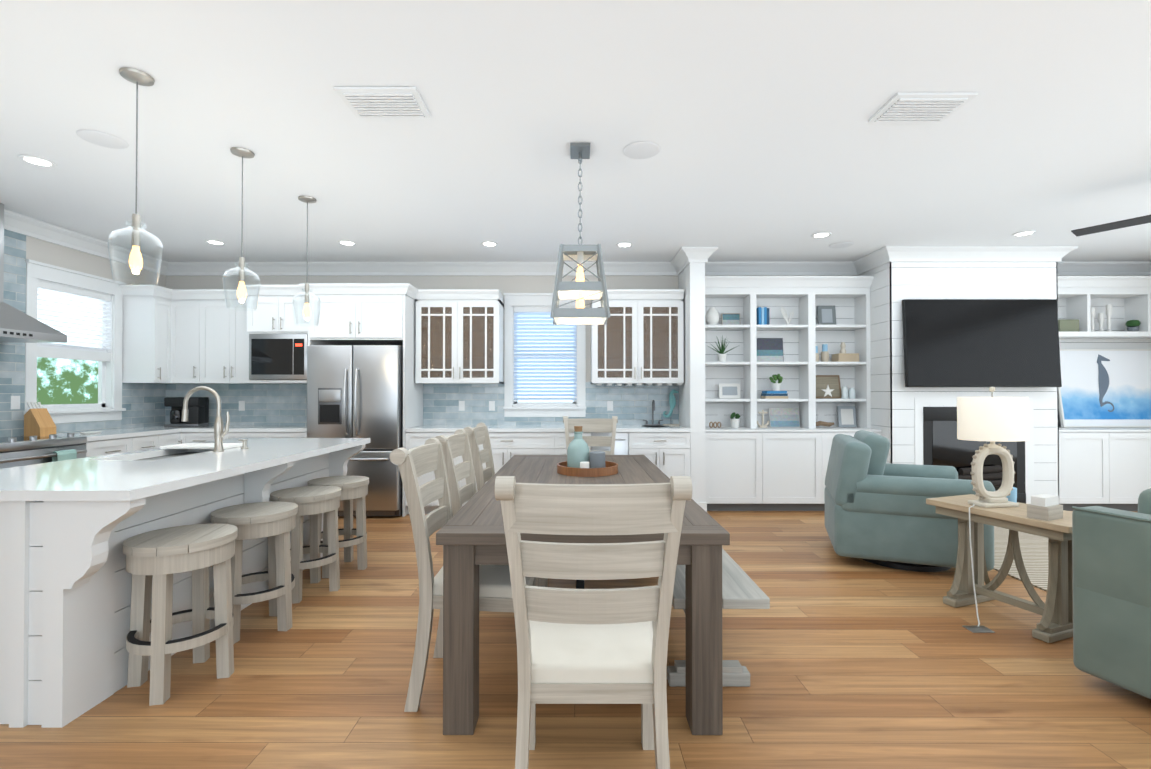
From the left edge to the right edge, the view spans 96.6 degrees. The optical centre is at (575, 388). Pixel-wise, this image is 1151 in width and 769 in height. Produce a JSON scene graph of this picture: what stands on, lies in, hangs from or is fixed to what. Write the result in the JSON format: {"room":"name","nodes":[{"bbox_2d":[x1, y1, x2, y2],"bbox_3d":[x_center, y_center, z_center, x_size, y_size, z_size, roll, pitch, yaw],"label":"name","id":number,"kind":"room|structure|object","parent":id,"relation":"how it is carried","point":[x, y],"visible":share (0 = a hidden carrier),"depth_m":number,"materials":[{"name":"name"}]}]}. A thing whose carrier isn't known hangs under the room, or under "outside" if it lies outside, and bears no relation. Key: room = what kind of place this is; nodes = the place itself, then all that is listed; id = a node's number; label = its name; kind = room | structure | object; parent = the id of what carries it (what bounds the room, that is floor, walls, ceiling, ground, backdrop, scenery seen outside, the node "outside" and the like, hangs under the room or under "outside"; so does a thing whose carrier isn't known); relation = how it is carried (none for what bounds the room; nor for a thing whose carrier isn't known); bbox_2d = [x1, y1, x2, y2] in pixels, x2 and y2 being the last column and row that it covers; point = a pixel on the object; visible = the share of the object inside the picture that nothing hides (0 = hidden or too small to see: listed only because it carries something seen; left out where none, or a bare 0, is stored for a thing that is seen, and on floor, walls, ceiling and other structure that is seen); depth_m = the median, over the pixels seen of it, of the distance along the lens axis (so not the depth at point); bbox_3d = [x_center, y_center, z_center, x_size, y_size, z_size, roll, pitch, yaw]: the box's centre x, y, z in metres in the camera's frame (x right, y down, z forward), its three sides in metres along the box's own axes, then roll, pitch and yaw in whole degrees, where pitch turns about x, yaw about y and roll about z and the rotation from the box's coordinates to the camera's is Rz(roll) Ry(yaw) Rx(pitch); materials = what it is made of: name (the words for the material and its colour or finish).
{"room":"dining room and kitchen","nodes":[
{"label":"dining room and kitchen","id":0,"kind":"room"},
{"bbox_2d":[26,236,165,287],"bbox_3d":[-4.833,-0.099,1.260,0.120,2.780,9.400,0,0,0],"label":"wall","id":1,"kind":"structure","parent":0,"point":[38,250],"depth_m":4.97,"materials":[{"name":"white"}]},
{"bbox_2d":[0,203,66,342],"bbox_3d":[-4.505,-0.926,3.916,0.502,1.078,0.760,0,0,0],"label":"range hood","id":2,"kind":"object","parent":1,"relation":"attached to","point":[17,326],"visible":1,"depth_m":4.05,"materials":[{"name":"silver metal"}]},
{"bbox_2d":[37,281,110,408],"bbox_3d":[-4.822,-0.384,4.902,0.096,1.146,0.736,0,0,0],"label":"window","id":3,"kind":"structure","parent":1,"relation":"in","point":[101,355],"depth_m":4.96,"materials":[{"name":"white plastic"}]},
{"bbox_2d":[24,259,125,423],"bbox_3d":[-4.801,-0.396,4.902,0.174,1.435,0.956,0,0,0],"label":"window frame","id":4,"kind":"structure","parent":1,"relation":"attached to","point":[36,272],"depth_m":4.96,"materials":[{"name":"white wood"}]},
{"bbox_2d":[4,209,167,275],"bbox_3d":[-4.718,-1.421,1.270,0.110,0.135,9.400,0,0,0],"label":"crown molding","id":5,"kind":"structure","parent":1,"relation":"attached to","point":[15,222],"depth_m":4.77,"materials":[{"name":"white"}]},
{"bbox_2d":[120,285,171,384],"bbox_3d":[-4.573,-0.568,5.504,0.386,1.019,0.240,0,0,0],"label":"upper cabinet","id":6,"kind":"object","parent":1,"relation":"attached to","point":[147,309],"depth_m":5.38,"materials":[{"name":"white"}]},
{"bbox_2d":[0,511,1150,768],"bbox_3d":[1.152,1.341,1.302,12.090,0.100,9.520,0,0,0],"label":"floor","id":7,"kind":"structure","parent":0,"point":[852,663],"depth_m":2.17,"materials":[{"name":"brown wood"}]},
{"bbox_2d":[0,433,86,468],"bbox_3d":[-4.386,0.827,3.901,0.728,0.932,0.760,0,0,0],"label":"range","id":8,"kind":"object","parent":7,"relation":"on","point":[21,451],"visible":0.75,"depth_m":3.90,"materials":[{"name":"silver metal"}]},
{"bbox_2d":[52,449,76,461],"bbox_3d":[-4.035,0.600,4.048,0.048,0.228,0.150,0,0,0],"label":"hanging towel","id":9,"kind":"object","parent":8,"relation":"hanging from","point":[63,455],"visible":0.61,"depth_m":4.03,"materials":[{"name":"fabric"}]},
{"bbox_2d":[84,437,135,456],"bbox_3d":[-4.439,0.883,4.527,0.657,0.870,0.450,0,0,0],"label":"base cabinet","id":10,"kind":"object","parent":7,"relation":"on","point":[102,445],"depth_m":4.52,"materials":[{"name":"white"}]},
{"bbox_2d":[28,429,179,440],"bbox_3d":[-4.433,0.430,4.811,0.668,0.040,1.028,0,0,0],"label":"countertop","id":11,"kind":"structure","parent":10,"relation":"on","point":[105,432],"depth_m":4.79,"materials":[{"name":"stone"}]},
{"bbox_2d":[24,402,55,436],"bbox_3d":[-4.580,0.260,4.386,0.200,0.291,0.110,0,0,15],"label":"knife block","id":12,"kind":"object","parent":11,"relation":"on","point":[38,422],"visible":0.98,"depth_m":4.35,"materials":[{"name":"brown wood"}]},
{"bbox_2d":[136,433,159,450],"bbox_3d":[-4.439,0.886,4.931,0.657,0.870,0.358,0,0,0],"label":"base cabinet","id":13,"kind":"object","parent":7,"relation":"on","point":[146,441],"depth_m":4.92,"materials":[{"name":"white"}]},
{"bbox_2d":[160,433,183,445],"bbox_3d":[-4.414,0.889,5.202,0.706,0.870,0.300,0,0,0],"label":"base cabinet","id":14,"kind":"object","parent":7,"relation":"on","point":[166,439],"depth_m":5.21,"materials":[{"name":"white"}]},
{"bbox_2d":[123,523,237,705],"bbox_3d":[-1.757,0.977,2.293,0.407,0.645,0.394,0,0,-11],"label":"bar stool","id":15,"kind":"object","parent":7,"relation":"on","point":[161,556],"visible":1,"depth_m":2.23,"materials":[{"name":"beige wood"}]},
{"bbox_2d":[0,446,364,727],"bbox_3d":[-2.225,0.871,3.062,1.034,0.870,2.195,0,0,0],"label":"kitchen island","id":16,"kind":"object","parent":7,"relation":"on","point":[68,528],"depth_m":1.99,"materials":[{"name":"white wood"}]},
{"bbox_2d":[0,458,267,501],"bbox_3d":[-2.245,0.410,2.378,1.115,0.040,0.870,0,0,0],"label":"island countertop","id":17,"kind":"structure","parent":16,"relation":"on","point":[81,479],"depth_m":2.27,"materials":[{"name":"white stone"}]},
{"bbox_2d":[92,446,331,465],"bbox_3d":[-2.244,0.417,3.183,1.115,0.040,0.740,0,0,0],"label":"island countertop","id":18,"kind":"structure","parent":16,"relation":"on","point":[276,455],"depth_m":3.18,"materials":[{"name":"stone"}]},
{"bbox_2d":[181,386,229,451],"bbox_3d":[-2.333,0.191,3.235,0.301,0.412,0.060,0,0,0],"label":"faucet","id":19,"kind":"object","parent":18,"relation":"on","point":[219,434],"visible":1,"depth_m":3.23,"materials":[{"name":"silver metal"}]},
{"bbox_2d":[238,439,247,448],"bbox_3d":[-2.200,0.366,3.393,0.062,0.064,0.043,0,0,0],"label":"soap dispenser","id":20,"kind":"object","parent":18,"relation":"on","point":[244,444],"visible":1,"depth_m":3.38,"materials":[{"name":"silver metal"}]},
{"bbox_2d":[188,438,369,453],"bbox_3d":[-2.243,0.423,3.883,1.115,0.040,0.660,0,0,0],"label":"island countertop","id":21,"kind":"structure","parent":16,"relation":"on","point":[336,443],"depth_m":3.90,"materials":[{"name":"stone"}]},
{"bbox_2d":[160,443,241,448],"bbox_3d":[-2.508,0.389,3.463,0.425,0.019,0.220,0,0,0],"label":"sink","id":22,"kind":"object","parent":21,"relation":"on","point":[200,446],"visible":0.77,"depth_m":3.41,"materials":[{"name":"white ceramic"}]},
{"bbox_2d":[180,429,227,442],"bbox_3d":[-3.869,0.892,5.620,0.518,0.870,0.656,0,0,0],"label":"base cabinet","id":23,"kind":"object","parent":7,"relation":"on","point":[190,435],"depth_m":5.33,"materials":[{"name":"white"}]},
{"bbox_2d":[132,425,306,428],"bbox_3d":[-3.773,0.437,5.638,1.986,0.040,0.627,0,0,0],"label":"countertop","id":24,"kind":"structure","parent":23,"relation":"on","point":[133,426],"depth_m":5.47,"materials":[{"name":"stone"}]},
{"bbox_2d":[164,397,208,426],"bbox_3d":[-4.319,0.257,5.696,0.340,0.320,0.220,0,0,-10],"label":"coffee maker","id":25,"kind":"object","parent":24,"relation":"on","point":[198,411],"visible":0.98,"depth_m":5.61,"materials":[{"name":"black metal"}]},
{"bbox_2d":[228,429,271,438],"bbox_3d":[-3.444,0.892,5.639,0.567,0.870,0.617,0,0,0],"label":"base cabinet","id":26,"kind":"object","parent":7,"relation":"on","point":[232,433],"depth_m":5.33,"materials":[{"name":"white"}]},
{"bbox_2d":[211,501,297,643],"bbox_3d":[-1.747,0.981,2.798,0.407,0.645,0.394,0,0,6],"label":"bar stool","id":27,"kind":"object","parent":7,"relation":"on","point":[274,522],"visible":0.83,"depth_m":2.75,"materials":[{"name":"beige wood"}]},
{"bbox_2d":[272,429,306,437],"bbox_3d":[-3.028,0.892,5.639,0.499,0.870,0.617,0,0,0],"label":"base cabinet","id":28,"kind":"object","parent":7,"relation":"on","point":[276,433],"depth_m":5.33,"materials":[{"name":"white"}]},
{"bbox_2d":[270,486,340,603],"bbox_3d":[-1.736,0.985,3.308,0.407,0.645,0.394,0,0,-9],"label":"bar stool","id":29,"kind":"object","parent":7,"relation":"on","point":[313,502],"visible":0.69,"depth_m":3.26,"materials":[{"name":"beige wood"}]},
{"bbox_2d":[308,476,368,577],"bbox_3d":[-1.726,0.989,3.737,0.407,0.645,0.394,0,0,0],"label":"bar stool","id":30,"kind":"object","parent":7,"relation":"on","point":[354,487],"visible":0.71,"depth_m":3.71,"materials":[{"name":"beige wood"}]},
{"bbox_2d":[307,345,402,515],"bbox_3d":[-2.267,0.434,5.510,0.928,1.745,0.765,0,0,0],"label":"refrigerator","id":31,"kind":"object","parent":7,"relation":"on","point":[354,391],"visible":0.75,"depth_m":5.20,"materials":[{"name":"silver metal"}]},
{"bbox_2d":[404,429,467,516],"bbox_3d":[-1.454,0.892,5.636,0.628,0.870,0.619,0,0,0],"label":"base cabinet","id":32,"kind":"object","parent":7,"relation":"on","point":[413,438],"depth_m":5.33,"materials":[{"name":"white"}]},
{"bbox_2d":[390,438,537,711],"bbox_3d":[-0.458,0.770,2.288,0.561,1.058,0.516,0,0,0],"label":"dining chair","id":33,"kind":"object","parent":7,"relation":"on","point":[495,587],"visible":0.73,"depth_m":2.08,"materials":[{"name":"white wood"}]},
{"bbox_2d":[435,429,544,586],"bbox_3d":[-0.457,0.775,2.898,0.561,1.058,0.516,0,0,0],"label":"dining chair","id":34,"kind":"object","parent":7,"relation":"on","point":[456,444],"visible":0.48,"depth_m":2.96,"materials":[{"name":"white wood"}]},
{"bbox_2d":[464,422,547,586],"bbox_3d":[-0.456,0.781,3.588,0.561,1.058,0.516,0,0,0],"label":"dining chair","id":35,"kind":"object","parent":7,"relation":"on","point":[478,434],"visible":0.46,"depth_m":3.63,"materials":[{"name":"white wood"}]},
{"bbox_2d":[475,429,559,491],"bbox_3d":[-0.709,0.892,5.635,1.097,0.870,0.619,0,0,0],"label":"base cabinet","id":36,"kind":"object","parent":7,"relation":"on","point":[505,443],"depth_m":5.33,"materials":[{"name":"white"}]},
{"bbox_2d":[560,429,591,454],"bbox_3d":[-0.057,0.892,5.635,0.440,0.870,0.619,0,0,0],"label":"base cabinet","id":37,"kind":"object","parent":7,"relation":"on","point":[563,450],"depth_m":5.33,"materials":[{"name":"white"}]},
{"bbox_2d":[436,455,729,734],"bbox_3d":[0.028,0.926,3.096,1.091,0.760,2.400,0,0,0],"label":"dining table","id":38,"kind":"object","parent":7,"relation":"on","point":[470,536],"visible":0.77,"depth_m":1.92,"materials":[{"name":"brown"}]},
{"bbox_2d":[557,460,617,476],"bbox_3d":[0.079,0.522,3.370,0.400,0.052,0.400,0,0,0],"label":"tray","id":39,"kind":"object","parent":38,"relation":"on","point":[610,468],"visible":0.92,"depth_m":3.21,"materials":[{"name":"brown wood"}]},
{"bbox_2d":[567,426,588,467],"bbox_3d":[0.019,0.393,3.411,0.148,0.285,0.148,0,0,0],"label":"glass bottle","id":40,"kind":"object","parent":39,"relation":"on","point":[578,451],"visible":0.9,"depth_m":3.36,"materials":[{"name":"teal"}]},
{"bbox_2d":[590,451,604,467],"bbox_3d":[0.144,0.475,3.360,0.104,0.120,0.104,0,0,0],"label":"candle","id":41,"kind":"object","parent":39,"relation":"on","point":[597,459],"visible":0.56,"depth_m":3.32,"materials":[{"name":"grey wax"}]},
{"bbox_2d":[563,416,617,454],"bbox_3d":[0.140,0.790,4.633,0.516,1.058,0.561,0,0,0],"label":"dining chair","id":42,"kind":"object","parent":7,"relation":"on","point":[597,425],"visible":0.42,"depth_m":4.85,"materials":[{"name":"white wood"}]},
{"bbox_2d":[495,476,691,768],"bbox_3d":[0.047,0.765,1.612,0.516,1.058,0.561,0,0,0],"label":"dining chair","id":43,"kind":"object","parent":7,"relation":"on","point":[592,646],"visible":1,"depth_m":1.41,"materials":[{"name":"white wood"}]},
{"bbox_2d":[592,429,635,454],"bbox_3d":[0.359,0.892,5.634,0.512,0.870,0.619,0,0,0],"label":"base cabinet","id":44,"kind":"object","parent":7,"relation":"on","point":[625,439],"depth_m":5.33,"materials":[{"name":"white"}]},
{"bbox_2d":[636,429,690,477],"bbox_3d":[0.874,0.892,5.634,0.639,0.870,0.619,0,0,0],"label":"base cabinet","id":45,"kind":"object","parent":7,"relation":"on","point":[668,450],"depth_m":5.33,"materials":[{"name":"white"}]},
{"bbox_2d":[412,425,687,428],"bbox_3d":[-0.285,0.437,5.635,2.962,0.040,0.627,0,0,0],"label":"countertop","id":46,"kind":"structure","parent":45,"relation":"on","point":[413,426],"depth_m":5.47,"materials":[{"name":"stone"}]},
{"bbox_2d":[643,400,662,424],"bbox_3d":[0.881,0.274,5.796,0.234,0.289,0.149,0,0,0],"label":"bar faucet","id":47,"kind":"object","parent":46,"relation":"on","point":[653,402],"visible":1,"depth_m":5.84,"materials":[{"name":"silver metal"}]},
{"bbox_2d":[663,389,678,425],"bbox_3d":[1.082,0.211,5.811,0.184,0.413,0.060,0,0,0],"label":"decor","id":48,"kind":"object","parent":46,"relation":"on","point":[672,401],"visible":1,"depth_m":5.80,"materials":[{"name":"ceramic"}]},
{"bbox_2d":[667,548,769,686],"bbox_3d":[0.586,1.076,3.095,0.385,0.460,2.100,0,0,0],"label":"bench","id":49,"kind":"object","parent":7,"relation":"on","point":[741,589],"visible":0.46,"depth_m":2.23,"materials":[{"name":"wood"}]},
{"bbox_2d":[705,276,881,510],"bbox_3d":[2.320,0.046,5.716,1.919,2.564,0.459,0,0,0],"label":"bookshelf","id":50,"kind":"object","parent":7,"relation":"on","point":[750,464],"visible":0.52,"depth_m":5.70,"materials":[{"name":"white wood"}]},
{"bbox_2d":[705,307,740,427],"bbox_3d":[1.680,-0.240,5.776,0.413,1.365,0.223,0,0,0],"label":"decor","id":51,"kind":"object","parent":50,"relation":"on","point":[729,391],"visible":0.94,"depth_m":5.83,"materials":[{"name":"white ceramic"}]},
{"bbox_2d":[756,305,799,427],"bbox_3d":[2.291,-0.252,5.818,0.540,1.389,0.178,0,0,0],"label":"decor","id":52,"kind":"object","parent":50,"relation":"on","point":[769,349],"visible":0.96,"depth_m":5.86,"materials":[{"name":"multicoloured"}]},
{"bbox_2d":[816,306,858,426],"bbox_3d":[2.938,-0.255,5.818,0.527,1.395,0.179,0,0,0],"label":"decor","id":53,"kind":"object","parent":50,"relation":"on","point":[828,386],"visible":0.77,"depth_m":5.85,"materials":[{"name":"grey"}]},
{"bbox_2d":[824,430,994,571],"bbox_3d":[2.518,0.830,3.999,0.975,0.968,0.908,0,-1,21],"label":"armchair","id":54,"kind":"object","parent":7,"relation":"on","point":[879,511],"visible":0.79,"depth_m":3.67,"materials":[{"name":"teal fabric"}]},
{"bbox_2d":[963,626,994,632],"bbox_3d":[2.178,1.301,2.771,0.120,0.004,0.080,0,0,0],"label":"electrical outlet","id":55,"kind":"object","parent":7,"relation":"attached to","point":[977,629],"visible":1,"depth_m":2.76,"materials":[{"name":"silver metal"}]},
{"bbox_2d":[926,494,1072,642],"bbox_3d":[2.509,0.995,2.933,0.420,0.620,0.720,0,-1,-20],"label":"side table","id":56,"kind":"object","parent":7,"relation":"on","point":[1055,611],"visible":0.77,"depth_m":2.88,"materials":[{"name":"beige wood"}]},
{"bbox_2d":[957,387,1028,626],"bbox_3d":[2.417,0.642,2.961,0.460,1.309,0.343,0,0,0],"label":"table lamp","id":57,"kind":"object","parent":56,"relation":"on","point":[992,419],"depth_m":2.93,"materials":[{"name":"beige"}]},
{"bbox_2d":[1007,487,1016,502],"bbox_3d":[2.609,0.641,3.086,0.076,0.090,0.076,0,0,0],"label":"striped cup","id":58,"kind":"object","parent":56,"relation":"on","point":[1012,497],"visible":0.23,"depth_m":3.05,"materials":[{"name":"blue"}]},
{"bbox_2d":[1027,494,1062,520],"bbox_3d":[2.478,0.625,2.706,0.150,0.115,0.090,0,-1,-25],"label":"box","id":59,"kind":"object","parent":56,"relation":"on","point":[1046,507],"visible":1,"depth_m":2.67,"materials":[{"name":"white wood"}]},
{"bbox_2d":[993,526,1047,591],"bbox_3d":[4.654,1.305,3.739,3.250,0.012,2.500,0,0,0],"label":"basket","id":60,"kind":"object","parent":7,"relation":"on","point":[1034,550],"depth_m":4.00,"materials":[{"name":"wicker"}]},
{"bbox_2d":[1057,428,1119,510],"bbox_3d":[5.399,0.898,5.708,0.751,0.860,0.453,0,0,0],"label":"base cabinet","id":61,"kind":"object","parent":7,"relation":"on","point":[1107,467],"depth_m":5.49,"materials":[{"name":"white"}]},
{"bbox_2d":[1056,349,1150,427],"bbox_3d":[6.101,-0.006,5.833,1.240,0.895,0.155,0,0,0],"label":"painting","id":62,"kind":"object","parent":61,"relation":"on","point":[1105,388],"visible":0.98,"depth_m":5.82,"materials":[{"name":"canvas"},{"name":"paint"},{"name":"white wood frame"}]},
{"bbox_2d":[1072,488,1150,698],"bbox_3d":[2.768,0.859,1.991,0.920,0.876,0.906,0,-1,-19],"label":"armchair","id":63,"kind":"object","parent":7,"relation":"on","point":[1111,595],"visible":1,"depth_m":2.14,"materials":[{"name":"teal fabric"}]},
{"bbox_2d":[1108,428,1150,510],"bbox_3d":[6.050,0.898,5.708,0.818,0.860,0.453,0,0,0],"label":"base cabinet","id":64,"kind":"object","parent":7,"relation":"on","point":[1135,443],"depth_m":5.49,"materials":[{"name":"white"}]},
{"bbox_2d":[0,0,1150,261],"bbox_3d":[1.152,-1.539,1.325,12.090,0.100,9.520,0,0,0],"label":"ceiling","id":65,"kind":"structure","parent":0,"point":[750,118],"depth_m":2.90,"materials":[{"name":"white paint"}]},
{"bbox_2d":[18,155,56,167],"bbox_3d":[-3.459,-1.466,3.303,0.184,0.008,0.171,0,0,0],"label":"recessed light","id":66,"kind":"object","parent":65,"relation":"in","point":[37,161],"depth_m":3.30,"materials":[{"name":"white"}]},
{"bbox_2d":[76,129,128,148],"bbox_3d":[-2.791,-1.470,3.029,0.229,0.006,0.229,0,-1,-45],"label":"ceiling speaker","id":67,"kind":"object","parent":65,"relation":"attached to","point":[99,138],"depth_m":3.02,"materials":[{"name":"white"}]},
{"bbox_2d":[107,67,162,285],"bbox_3d":[-2.072,-0.989,2.419,0.200,0.978,0.200,0,0,0],"label":"pendant light","id":68,"kind":"object","parent":65,"relation":"hanging from","point":[137,78],"visible":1,"depth_m":2.41,"materials":[{"name":"glass"}]},
{"bbox_2d":[205,240,225,244],"bbox_3d":[-3.568,-1.451,5.081,0.178,0.008,0.135,0,0,0],"label":"recessed light","id":69,"kind":"object","parent":65,"relation":"in","point":[215,242],"depth_m":5.09,"materials":[{"name":"white"}]},
{"bbox_2d":[222,147,260,310],"bbox_3d":[-2.071,-0.982,3.184,0.200,0.978,0.200,0,0,0],"label":"pendant light","id":70,"kind":"object","parent":65,"relation":"hanging from","point":[242,153],"visible":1,"depth_m":3.17,"materials":[{"name":"silver metal"}]},
{"bbox_2d":[292,196,320,325],"bbox_3d":[-2.071,-0.976,3.954,0.200,0.978,0.200,0,0,0],"label":"pendant light","id":71,"kind":"object","parent":65,"relation":"hanging from","point":[306,307],"visible":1,"depth_m":3.94,"materials":[{"name":"silver metal"}]},
{"bbox_2d":[338,240,356,245],"bbox_3d":[-2.270,-1.451,5.098,0.170,0.008,0.170,0,0,0],"label":"recessed light","id":72,"kind":"object","parent":65,"relation":"in","point":[343,242],"depth_m":5.11,"materials":[{"name":"white"}]},
{"bbox_2d":[334,87,430,117],"bbox_3d":[-0.982,-1.466,2.637,0.400,0.020,0.260,0,0,0],"label":"ceiling vent","id":73,"kind":"object","parent":65,"relation":"in","point":[384,102],"depth_m":2.61,"materials":[{"name":"white"}]},
{"bbox_2d":[481,241,497,246],"bbox_3d":[-0.861,-1.451,5.133,0.166,0.008,0.173,0,0,0],"label":"recessed light","id":74,"kind":"object","parent":65,"relation":"in","point":[485,243],"depth_m":5.12,"materials":[{"name":"white"}]},
{"bbox_2d":[550,143,610,324],"bbox_3d":[0.029,-0.942,3.152,0.352,1.060,0.352,0,0,0],"label":"lantern pendant light","id":75,"kind":"object","parent":65,"relation":"hanging from","point":[580,289],"visible":1,"depth_m":3.04,"materials":[{"name":"grey"}]},
{"bbox_2d":[616,242,632,247],"bbox_3d":[0.494,-1.451,5.167,0.165,0.008,0.175,0,0,0],"label":"recessed light","id":76,"kind":"object","parent":65,"relation":"in","point":[622,244],"depth_m":5.16,"materials":[{"name":"white"}]},
{"bbox_2d":[623,141,659,158],"bbox_3d":[0.409,-1.468,3.166,0.229,0.006,0.229,0,-1,-45],"label":"ceiling speaker","id":77,"kind":"object","parent":65,"relation":"attached to","point":[641,150],"depth_m":3.16,"materials":[{"name":"white"}]},
{"bbox_2d":[811,232,831,237],"bbox_3d":[2.320,-1.453,4.840,0.170,0.008,0.153,0,0,0],"label":"recessed light","id":78,"kind":"object","parent":65,"relation":"in","point":[821,234],"depth_m":4.84,"materials":[{"name":"white"}]},
{"bbox_2d":[828,242,853,247],"bbox_3d":[2.691,-1.452,5.193,0.229,0.006,0.229,0,-1,-45],"label":"ceiling speaker","id":79,"kind":"object","parent":65,"relation":"attached to","point":[840,244],"depth_m":5.19,"materials":[{"name":"white"}]},
{"bbox_2d":[868,92,977,121],"bbox_3d":[1.808,-1.465,2.684,0.400,0.020,0.260,0,0,0],"label":"ceiling vent","id":80,"kind":"object","parent":65,"relation":"in","point":[904,106],"depth_m":2.65,"materials":[{"name":"white"}]},
{"bbox_2d":[1012,230,1035,236],"bbox_3d":[4.194,-1.454,4.795,0.178,0.008,0.181,0,0,0],"label":"recessed light","id":81,"kind":"object","parent":65,"relation":"in","point":[1024,233],"depth_m":4.80,"materials":[{"name":"white"}]},
{"bbox_2d":[1071,215,1150,236],"bbox_3d":[4.273,-1.300,3.302,1.095,0.340,1.242,0,0,0],"label":"ceiling fan","id":82,"kind":"object","parent":65,"relation":"hanging from","point":[1114,225],"visible":1,"depth_m":3.70,"materials":[{"name":"grey"}]},
{"bbox_2d":[166,275,1150,381],"bbox_3d":[1.157,-0.060,6.013,12.090,2.780,0.120,0,0,0],"label":"wall","id":83,"kind":"structure","parent":0,"point":[523,284],"depth_m":5.97,"materials":[{"name":"white paint"}]},
{"bbox_2d":[172,289,203,384],"bbox_3d":[-4.244,-0.566,5.762,0.388,1.019,0.397,0,0,0],"label":"upper cabinet","id":84,"kind":"object","parent":83,"relation":"attached to","point":[179,342],"depth_m":5.61,"materials":[{"name":"white"}]},
{"bbox_2d":[204,289,279,384],"bbox_3d":[-3.803,-0.566,5.782,0.729,1.019,0.357,0,0,0],"label":"upper cabinet","id":85,"kind":"object","parent":83,"relation":"attached to","point":[226,348],"depth_m":5.61,"materials":[{"name":"white"}]},
{"bbox_2d":[244,285,307,336],"bbox_3d":[-3.109,-0.825,5.663,0.657,0.504,0.597,0,0,0],"label":"upper cabinet","id":86,"kind":"object","parent":83,"relation":"attached to","point":[274,314],"depth_m":5.36,"materials":[{"name":"white"}]},
{"bbox_2d":[249,334,307,379],"bbox_3d":[-3.109,-0.330,5.640,0.610,0.475,0.580,0,0,0],"label":"microwave","id":87,"kind":"object","parent":86,"relation":"attached to","point":[277,356],"visible":0.79,"depth_m":5.35,"materials":[{"name":"silver metal"}]},
{"bbox_2d":[308,283,423,344],"bbox_3d":[-2.273,-0.790,5.632,0.966,0.574,0.657,0,0,0],"label":"upper cabinet","id":88,"kind":"object","parent":83,"relation":"attached to","point":[351,313],"depth_m":5.31,"materials":[{"name":"white wood"}]},
{"bbox_2d":[168,262,667,275],"bbox_3d":[-1.724,-1.382,5.912,5.848,0.135,0.110,0,0,0],"label":"crown molding","id":89,"kind":"structure","parent":83,"relation":"attached to","point":[174,268],"depth_m":5.92,"materials":[{"name":"white wood"}]},
{"bbox_2d":[503,293,585,416],"bbox_3d":[-0.353,-0.387,5.990,0.956,1.435,0.174,0,0,0],"label":"window frame","id":90,"kind":"structure","parent":83,"relation":"attached to","point":[512,301],"depth_m":5.94,"materials":[{"name":"white"}]},
{"bbox_2d":[513,307,576,405],"bbox_3d":[-0.353,-0.375,6.010,0.736,1.146,0.096,0,0,0],"label":"window","id":91,"kind":"structure","parent":83,"relation":"in","point":[532,312],"depth_m":5.99,"materials":[{"name":"white plastic"}]},
{"bbox_2d":[705,262,851,275],"bbox_3d":[2.320,-1.382,5.908,1.925,0.135,0.110,0,0,0],"label":"crown molding","id":92,"kind":"structure","parent":83,"relation":"attached to","point":[725,268],"depth_m":5.92,"materials":[{"name":"white"}]},
{"bbox_2d":[679,262,706,511],"bbox_3d":[1.283,-0.062,5.645,0.167,2.779,0.613,0,0,0],"label":"column","id":93,"kind":"structure","parent":0,"point":[692,386],"depth_m":5.36,"materials":[{"name":"white wood"}]},
{"bbox_2d":[668,247,695,275],"bbox_3d":[1.145,-1.385,5.544,0.112,0.135,0.580,0,0,0],"label":"crown molding","id":94,"kind":"structure","parent":93,"relation":"attached to","point":[683,258],"depth_m":5.53,"materials":[{"name":"white"}]},
{"bbox_2d":[692,247,719,272],"bbox_3d":[1.409,-1.385,5.544,0.115,0.135,0.580,0,0,0],"label":"crown molding","id":95,"kind":"structure","parent":93,"relation":"attached to","point":[705,253],"depth_m":5.34,"materials":[{"name":"white"}]},
{"bbox_2d":[858,262,1058,503],"bbox_3d":[4.151,-0.063,5.595,1.740,2.779,0.708,0,0,0],"label":"wall","id":96,"kind":"structure","parent":0,"point":[917,425],"depth_m":5.33,"materials":[{"name":"white"}]},
{"bbox_2d":[852,249,881,275],"bbox_3d":[3.226,-1.385,5.592,0.110,0.135,0.480,0,0,0],"label":"crown molding","id":97,"kind":"structure","parent":96,"relation":"attached to","point":[871,261],"depth_m":5.68,"materials":[{"name":"white"}]},
{"bbox_2d":[880,246,1077,264],"bbox_3d":[4.151,-1.387,5.286,1.960,0.135,0.110,0,0,0],"label":"crown molding","id":98,"kind":"structure","parent":96,"relation":"attached to","point":[888,254],"depth_m":5.29,"materials":[{"name":"white"}]},
{"bbox_2d":[902,299,1061,386],"bbox_3d":[4.161,-0.466,5.274,1.570,0.904,0.120,0,0,0],"label":"wall-mounted tv","id":99,"kind":"object","parent":96,"relation":"attached to","point":[980,342],"visible":0.98,"depth_m":5.24,"materials":[{"name":"black plastic"}]},
{"bbox_2d":[1057,261,1150,275],"bbox_3d":[5.992,-1.382,5.905,1.940,0.135,0.110,0,0,0],"label":"crown molding","id":100,"kind":"structure","parent":96,"relation":"attached to","point":[1096,268],"depth_m":5.91,"materials":[{"name":"white"}]},
{"bbox_2d":[1058,319,1078,331],"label":"decor","id":101,"kind":"object","parent":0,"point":[1068,325],"depth_m":5.72,"materials":[{"name":"green"}]},
{"bbox_2d":[1091,304,1112,331],"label":"decor","id":102,"kind":"object","parent":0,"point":[1109,311],"depth_m":5.80,"materials":[{"name":"grey"}]},
{"bbox_2d":[1125,320,1140,331],"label":"decor","id":103,"kind":"object","parent":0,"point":[1131,325],"depth_m":5.76,"materials":[{"name":"green"}]},
{"label":"outside","id":104,"kind":"structure","parent":0,"visible":0},
{"bbox_2d":[518,319,572,401],"bbox_3d":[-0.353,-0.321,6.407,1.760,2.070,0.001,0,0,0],"label":"window blinds","id":105,"kind":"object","parent":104,"point":[544,367],"depth_m":6.41,"materials":[{"name":"white"}]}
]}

